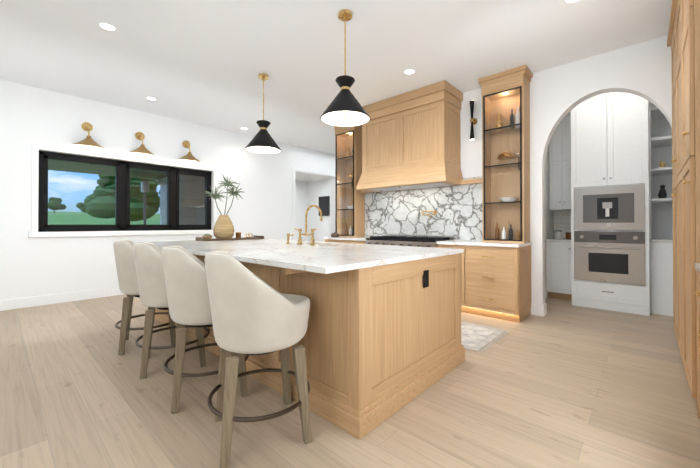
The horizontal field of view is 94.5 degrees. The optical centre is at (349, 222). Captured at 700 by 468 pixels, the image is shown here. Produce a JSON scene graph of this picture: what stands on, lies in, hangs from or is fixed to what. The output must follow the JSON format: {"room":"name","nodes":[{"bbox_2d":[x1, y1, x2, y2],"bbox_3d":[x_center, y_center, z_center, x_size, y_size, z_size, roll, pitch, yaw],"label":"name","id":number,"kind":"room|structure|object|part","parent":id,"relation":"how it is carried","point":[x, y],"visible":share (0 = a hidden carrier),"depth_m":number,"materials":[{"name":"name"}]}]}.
{"room":"kitchen","nodes":[
{"label":"kitchen","id":0,"kind":"room"},
{"bbox_2d":[0,80,334,299],"bbox_3d":[-2.799,-0.349,6.467,0.220,3.070,12.400,0,-1,42],"label":"wall","id":1,"kind":"structure","parent":0,"point":[34,266],"depth_m":5.07,"materials":[{"name":"white paint"}]},
{"bbox_2d":[0,287,123,310],"bbox_3d":[-4.078,1.105,4.883,0.016,0.140,7.950,0,-1,42],"label":"baseboard","id":2,"kind":"structure","parent":1,"relation":"attached to","point":[33,301],"depth_m":4.69,"materials":[{"name":"white"}]},
{"bbox_2d":[73,122,103,148],"bbox_3d":[-3.919,-1.328,4.856,0.368,0.412,0.368,0,-1,42],"label":"light","id":3,"kind":"object","parent":1,"relation":"attached to","point":[88,140],"visible":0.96,"depth_m":4.85,"materials":[{"name":"gold metal"}]},
{"bbox_2d":[28,143,216,237],"bbox_3d":[-3.530,-0.441,5.469,0.050,1.310,2.703,0,-1,42],"label":"window frame","id":4,"kind":"structure","parent":1,"relation":"in","point":[34,232],"depth_m":4.96,"materials":[{"name":"white"}]},
{"bbox_2d":[38,151,211,231],"bbox_3d":[-3.627,-0.443,5.558,0.125,1.165,2.503,0,-1,42],"label":"window","id":5,"kind":"structure","parent":1,"relation":"in","point":[122,196],"depth_m":5.37,"materials":[{"name":"black metal"}]},
{"bbox_2d":[129,132,154,155],"bbox_3d":[-3.447,-1.324,5.373,0.368,0.412,0.368,0,-1,42],"label":"light","id":6,"kind":"object","parent":1,"relation":"attached to","point":[142,149],"visible":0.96,"depth_m":5.36,"materials":[{"name":"gold metal"}]},
{"bbox_2d":[178,140,199,161],"bbox_3d":[-2.941,-1.320,5.926,0.368,0.412,0.368,0,-1,42],"label":"light","id":7,"kind":"object","parent":1,"relation":"attached to","point":[189,156],"visible":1,"depth_m":5.91,"materials":[{"name":"gold metal"}]},
{"bbox_2d":[292,167,334,239],"bbox_3d":[-0.943,-0.075,8.481,0.240,2.550,1.580,0,-1,42],"label":"door frame","id":8,"kind":"structure","parent":1,"relation":"attached to","point":[295,170],"depth_m":8.39,"materials":[{"name":"white"}]},
{"bbox_2d":[295,180,307,240],"bbox_3d":[-3.605,-0.305,12.692,0.150,3.070,5.200,0,-1,42],"label":"wall","id":9,"kind":"structure","parent":0,"point":[301,186],"depth_m":14.20,"materials":[{"name":"white paint"}]},
{"bbox_2d":[307,179,329,241],"bbox_3d":[-0.145,-0.304,12.949,4.610,3.070,0.150,0,-1,42],"label":"wall","id":10,"kind":"structure","parent":0,"point":[309,193],"depth_m":14.00,"materials":[{"name":"white paint"}]},
{"bbox_2d":[319,196,329,215],"bbox_3d":[-0.796,-0.696,13.397,1.450,0.820,0.068,0,-1,42],"label":"wall-mounted tv","id":11,"kind":"object","parent":10,"relation":"attached to","point":[324,204],"visible":0.5,"depth_m":13.59,"materials":[{"name":"black plastic"}]},
{"bbox_2d":[0,0,671,181],"bbox_3d":[-1.625,-1.919,5.744,12.165,0.060,12.900,0,-1,42],"label":"ceiling","id":12,"kind":"structure","parent":0,"point":[204,62],"depth_m":3.52,"materials":[{"name":"white paint"}]},
{"bbox_2d":[98,22,116,31],"bbox_3d":[-2.359,-1.904,3.150,0.148,0.006,0.148,0,0,-3],"label":"recessed light","id":13,"kind":"object","parent":12,"relation":"in","point":[106,26],"depth_m":3.15,"materials":[{"name":"white"}]},
{"bbox_2d":[146,97,156,100],"bbox_3d":[-3.035,-1.892,4.946,0.148,0.006,0.148,0,0,33],"label":"recessed light","id":14,"kind":"object","parent":12,"relation":"in","point":[149,98],"depth_m":4.94,"materials":[{"name":"white plastic"}]},
{"bbox_2d":[245,73,280,153],"bbox_3d":[-1.118,-1.414,4.179,0.456,0.971,0.456,0,-1,42],"label":"pendant light","id":15,"kind":"object","parent":12,"relation":"hanging from","point":[262,141],"visible":1,"depth_m":4.13,"materials":[{"name":"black metal"}]},
{"bbox_2d":[320,9,369,126],"bbox_3d":[-0.043,-1.423,2.953,0.456,0.971,0.456,0,-1,42],"label":"pendant light","id":16,"kind":"object","parent":12,"relation":"hanging from","point":[345,108],"visible":1,"depth_m":2.92,"materials":[{"name":"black metal"}]},
{"bbox_2d":[403,69,415,74],"bbox_3d":[0.749,-1.898,4.075,0.148,0.006,0.148,0,0,-3],"label":"recessed light","id":17,"kind":"object","parent":12,"relation":"in","point":[408,71],"depth_m":4.07,"materials":[{"name":"white plastic"}]},
{"bbox_2d":[564,0,579,3],"bbox_3d":[1.906,-1.907,2.747,0.148,0.006,0.148,0,0,33],"label":"recessed light","id":18,"kind":"object","parent":12,"relation":"in","point":[565,1],"depth_m":2.79,"materials":[{"name":"white plastic"}]},
{"bbox_2d":[0,294,699,467],"bbox_3d":[-1.625,1.210,5.721,12.165,0.060,12.900,0,-1,42],"label":"floor","id":19,"kind":"structure","parent":0,"point":[562,383],"depth_m":2.03,"materials":[{"name":"brown wood"}]},
{"bbox_2d":[113,240,175,354],"bbox_3d":[-1.942,0.667,3.131,0.568,0.996,0.546,0,0,-30],"label":"stool","id":20,"kind":"object","parent":19,"relation":"on","point":[126,268],"visible":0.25,"depth_m":2.91,"materials":[{"name":"beige fabric"}]},
{"bbox_3d":[-1.943,0.416,3.132,0.580,0.504,0.550,0,0,-30],"label":"seat","id":21,"kind":"part","parent":20,"relation":"part of","materials":[{"name":"beige fabric"}]},
{"bbox_2d":[133,242,209,378],"bbox_3d":[-1.463,0.664,2.691,0.568,0.996,0.546,0,0,-29],"label":"stool","id":22,"kind":"object","parent":19,"relation":"on","point":[150,274],"visible":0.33,"depth_m":2.47,"materials":[{"name":"beige fabric"}]},
{"bbox_3d":[-1.464,0.413,2.692,0.580,0.504,0.550,0,0,-29],"label":"seat","id":23,"kind":"part","parent":22,"relation":"part of","materials":[{"name":"beige fabric"}]},
{"bbox_2d":[162,246,248,413],"bbox_3d":[-0.985,0.661,2.251,0.568,0.996,0.546,0,0,-28],"label":"stool","id":24,"kind":"object","parent":19,"relation":"on","point":[186,286],"visible":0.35,"depth_m":2.03,"materials":[{"name":"beige fabric"}]},
{"bbox_3d":[-0.986,0.410,2.252,0.580,0.504,0.550,0,0,-28],"label":"seat","id":25,"kind":"part","parent":24,"relation":"part of","materials":[{"name":"beige fabric"}]},
{"bbox_2d":[205,251,311,467],"bbox_3d":[-0.498,0.658,1.799,0.568,0.996,0.546,0,0,-26],"label":"stool","id":26,"kind":"object","parent":19,"relation":"on","point":[252,313],"visible":1,"depth_m":1.59,"materials":[{"name":"beige fabric"}]},
{"bbox_3d":[-0.499,0.407,1.800,0.580,0.504,0.550,0,0,-26],"label":"seat","id":27,"kind":"part","parent":26,"relation":"part of","materials":[{"name":"beige fabric"}]},
{"bbox_2d":[154,243,464,439],"bbox_3d":[-0.782,0.712,3.286,3.348,0.902,1.544,0,-1,42],"label":"kitchen island","id":28,"kind":"object","parent":19,"relation":"on","point":[380,341],"depth_m":2.00,"materials":[{"name":"brown wood"}]},
{"bbox_2d":[135,239,463,274],"bbox_3d":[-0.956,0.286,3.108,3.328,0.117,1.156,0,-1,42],"label":"island countertop","id":29,"kind":"structure","parent":28,"relation":"on","point":[318,258],"depth_m":2.32,"materials":[{"name":"white stone"}]},
{"bbox_2d":[195,174,263,240],"bbox_3d":[-1.618,-0.213,4.438,0.364,0.897,0.860,0,-1,42],"label":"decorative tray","id":30,"kind":"object","parent":29,"relation":"on","point":[223,229],"visible":1,"depth_m":4.30,"materials":[{"name":"beige ceramic"}]},
{"bbox_2d":[286,205,322,244],"bbox_3d":[-0.439,0.021,3.436,0.497,0.415,0.255,0,-1,42],"label":"bridge faucet","id":31,"kind":"object","parent":29,"relation":"on","point":[306,234],"visible":1,"depth_m":3.35,"materials":[{"name":"gold metal"}]},
{"bbox_2d":[323,237,369,243],"bbox_3d":[0.077,0.723,5.756,1.025,0.915,0.593,0,-1,42],"label":"base cabinet","id":32,"kind":"object","parent":19,"relation":"on","point":[359,240],"visible":0.17,"depth_m":5.58,"materials":[{"name":"brown wood"}]},
{"bbox_2d":[331,232,338,236],"bbox_3d":[-0.273,0.219,5.848,0.150,0.092,0.150,0,-1,42],"label":"bowl","id":33,"kind":"object","parent":32,"relation":"on","point":[334,234],"depth_m":5.79,"materials":[{"name":"brown wood"}]},
{"bbox_2d":[334,125,364,236],"bbox_3d":[-0.007,-0.808,6.034,0.570,2.150,0.330,0,-1,42],"label":"display cabinet","id":34,"kind":"object","parent":32,"relation":"on","point":[349,210],"visible":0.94,"depth_m":6.07,"materials":[{"name":"brown wood"}]},
{"bbox_2d":[366,234,453,247],"bbox_3d":[0.878,0.688,4.964,1.220,0.975,0.635,0,-1,42],"label":"range cooker","id":35,"kind":"object","parent":19,"relation":"on","point":[414,240],"visible":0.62,"depth_m":4.78,"materials":[{"name":"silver metal"}]},
{"bbox_2d":[436,240,531,322],"bbox_3d":[1.738,0.713,4.238,1.024,0.915,0.593,0,-1,42],"label":"base cabinet","id":36,"kind":"object","parent":19,"relation":"on","point":[495,279],"visible":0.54,"depth_m":3.93,"materials":[{"name":"brown wood"}]},
{"bbox_2d":[478,65,532,242],"bbox_3d":[2.012,-0.821,4.189,0.570,2.150,0.330,0,-1,42],"label":"display cabinet","id":37,"kind":"object","parent":36,"relation":"on","point":[506,156],"visible":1,"depth_m":4.23,"materials":[{"name":"brown wood"}]},
{"bbox_2d":[461,321,508,352],"bbox_3d":[0.393,1.163,4.101,2.821,0.012,0.770,0,-1,42],"label":"rug","id":38,"kind":"object","parent":19,"relation":"on","point":[476,338],"visible":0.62,"depth_m":3.27,"materials":[{"name":"beige fabric"}]},
{"bbox_2d":[546,112,571,299],"bbox_3d":[3.377,-0.274,5.135,0.365,2.900,0.628,0,-1,42],"label":"pantry cabinet","id":39,"kind":"object","parent":19,"relation":"on","point":[558,268],"visible":0.81,"depth_m":5.09,"materials":[{"name":"white wood"}]},
{"bbox_2d":[571,92,649,315],"bbox_3d":[3.709,-0.302,4.616,0.816,2.950,0.946,0,-1,42],"label":"tall cabinet","id":40,"kind":"object","parent":19,"relation":"on","point":[610,264],"visible":0.96,"depth_m":4.29,"materials":[{"name":"white wood"}]},
{"bbox_2d":[648,101,672,315],"bbox_3d":[4.377,-0.281,4.160,0.777,2.900,0.718,0,-1,42],"label":"pantry shelves","id":41,"kind":"object","parent":19,"relation":"on","point":[661,273],"visible":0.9,"depth_m":4.14,"materials":[{"name":"white wood"}]},
{"bbox_2d":[667,0,699,418],"bbox_3d":[2.846,-0.338,2.388,0.647,2.990,1.836,0,-1,42],"label":"tall cabinet","id":42,"kind":"object","parent":19,"relation":"on","point":[683,40],"visible":1,"depth_m":2.23,"materials":[{"name":"brown wood"}]},
{"bbox_2d":[692,263,699,409],"bbox_3d":[1.068,0.411,0.425,0.630,1.465,3.506,0,-1,42],"label":"base cabinet","id":43,"kind":"object","parent":19,"relation":"on","point":[697,291],"visible":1,"depth_m":1.86,"materials":[{"name":"brown wood"}]},
{"bbox_2d":[545,146,553,288],"bbox_3d":[2.843,-0.360,4.941,0.150,3.070,1.620,0,-1,42],"label":"wall","id":44,"kind":"structure","parent":0,"point":[549,231],"depth_m":5.17,"materials":[{"name":"white paint"}]},
{"bbox_2d":[531,289,547,310],"bbox_3d":[2.909,1.105,4.877,0.016,0.140,1.630,0,-1,42],"label":"baseboard","id":45,"kind":"structure","parent":44,"relation":"attached to","point":[533,306],"depth_m":4.10,"materials":[{"name":"white"}]},
{"bbox_2d":[460,35,671,304],"bbox_3d":[1.846,-0.362,4.653,5.185,3.070,0.150,0,-1,42],"label":"wall","id":46,"kind":"structure","parent":0,"point":[558,94],"depth_m":3.95,"materials":[{"name":"white paint"}]},
{"bbox_2d":[356,80,481,192],"bbox_3d":[0.905,-1.216,5.008,2.229,1.350,0.599,0,-1,42],"label":"range hood","id":47,"kind":"object","parent":46,"relation":"attached to","point":[411,139],"visible":0.96,"depth_m":4.70,"materials":[{"name":"brown wood"}]},
{"bbox_2d":[365,176,481,240],"bbox_3d":[1.101,-0.191,5.215,2.231,0.904,0.020,0,-1,42],"label":"backsplash","id":48,"kind":"structure","parent":46,"relation":"attached to","point":[458,209],"depth_m":5.08,"materials":[{"name":"white stone"}]},
{"bbox_2d":[422,210,436,217],"bbox_3d":[1.211,-0.127,4.992,0.210,0.125,0.158,0,-1,42],"label":"pot filler","id":49,"kind":"object","parent":48,"relation":"attached to","point":[434,212],"visible":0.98,"depth_m":4.97,"materials":[{"name":"gold metal"}]},
{"bbox_2d":[470,100,477,139],"bbox_3d":[1.737,-1.442,4.582,0.098,0.546,0.107,0,-1,42],"label":"light","id":50,"kind":"object","parent":46,"relation":"attached to","point":[473,121],"visible":1,"depth_m":4.55,"materials":[{"name":"black metal"}]},
{"bbox_2d":[569,103,672,237],"bbox_3d":[4.176,-0.360,4.935,2.125,3.070,0.150,0,-1,42],"label":"wall","id":51,"kind":"structure","parent":0,"point":[662,220],"depth_m":4.60,"materials":[{"name":"white paint"}]},
{"label":"outside","id":52,"kind":"structure","parent":0,"visible":0},
{"bbox_2d":[48,211,159,224],"bbox_3d":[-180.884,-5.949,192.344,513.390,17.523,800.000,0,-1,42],"label":"lawn","id":53,"kind":"structure","parent":52,"point":[62,219],"depth_m":58.11,"materials":[{"name":"green plant"}]},
{"bbox_3d":[-5.140,1.278,6.970,3.890,0.058,5.600,0,-1,42],"label":"patio","id":54,"kind":"object","parent":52,"visible":0},
{"bbox_2d":[48,159,204,224],"bbox_3d":[-4.875,-0.084,6.602,2.990,2.658,5.800,0,-1,42],"label":"pergola","id":55,"kind":"object","parent":54,"relation":"on","point":[161,179],"depth_m":7.80,"materials":[{"name":"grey wood"}]},
{"bbox_2d":[131,179,156,224],"bbox_3d":[-5.076,0.091,8.004,0.591,2.328,0.600,0,-1,42],"label":"patio heater","id":56,"kind":"object","parent":54,"relation":"on","point":[146,183],"depth_m":7.98,"materials":[{"name":"silver metal"}]}
]}

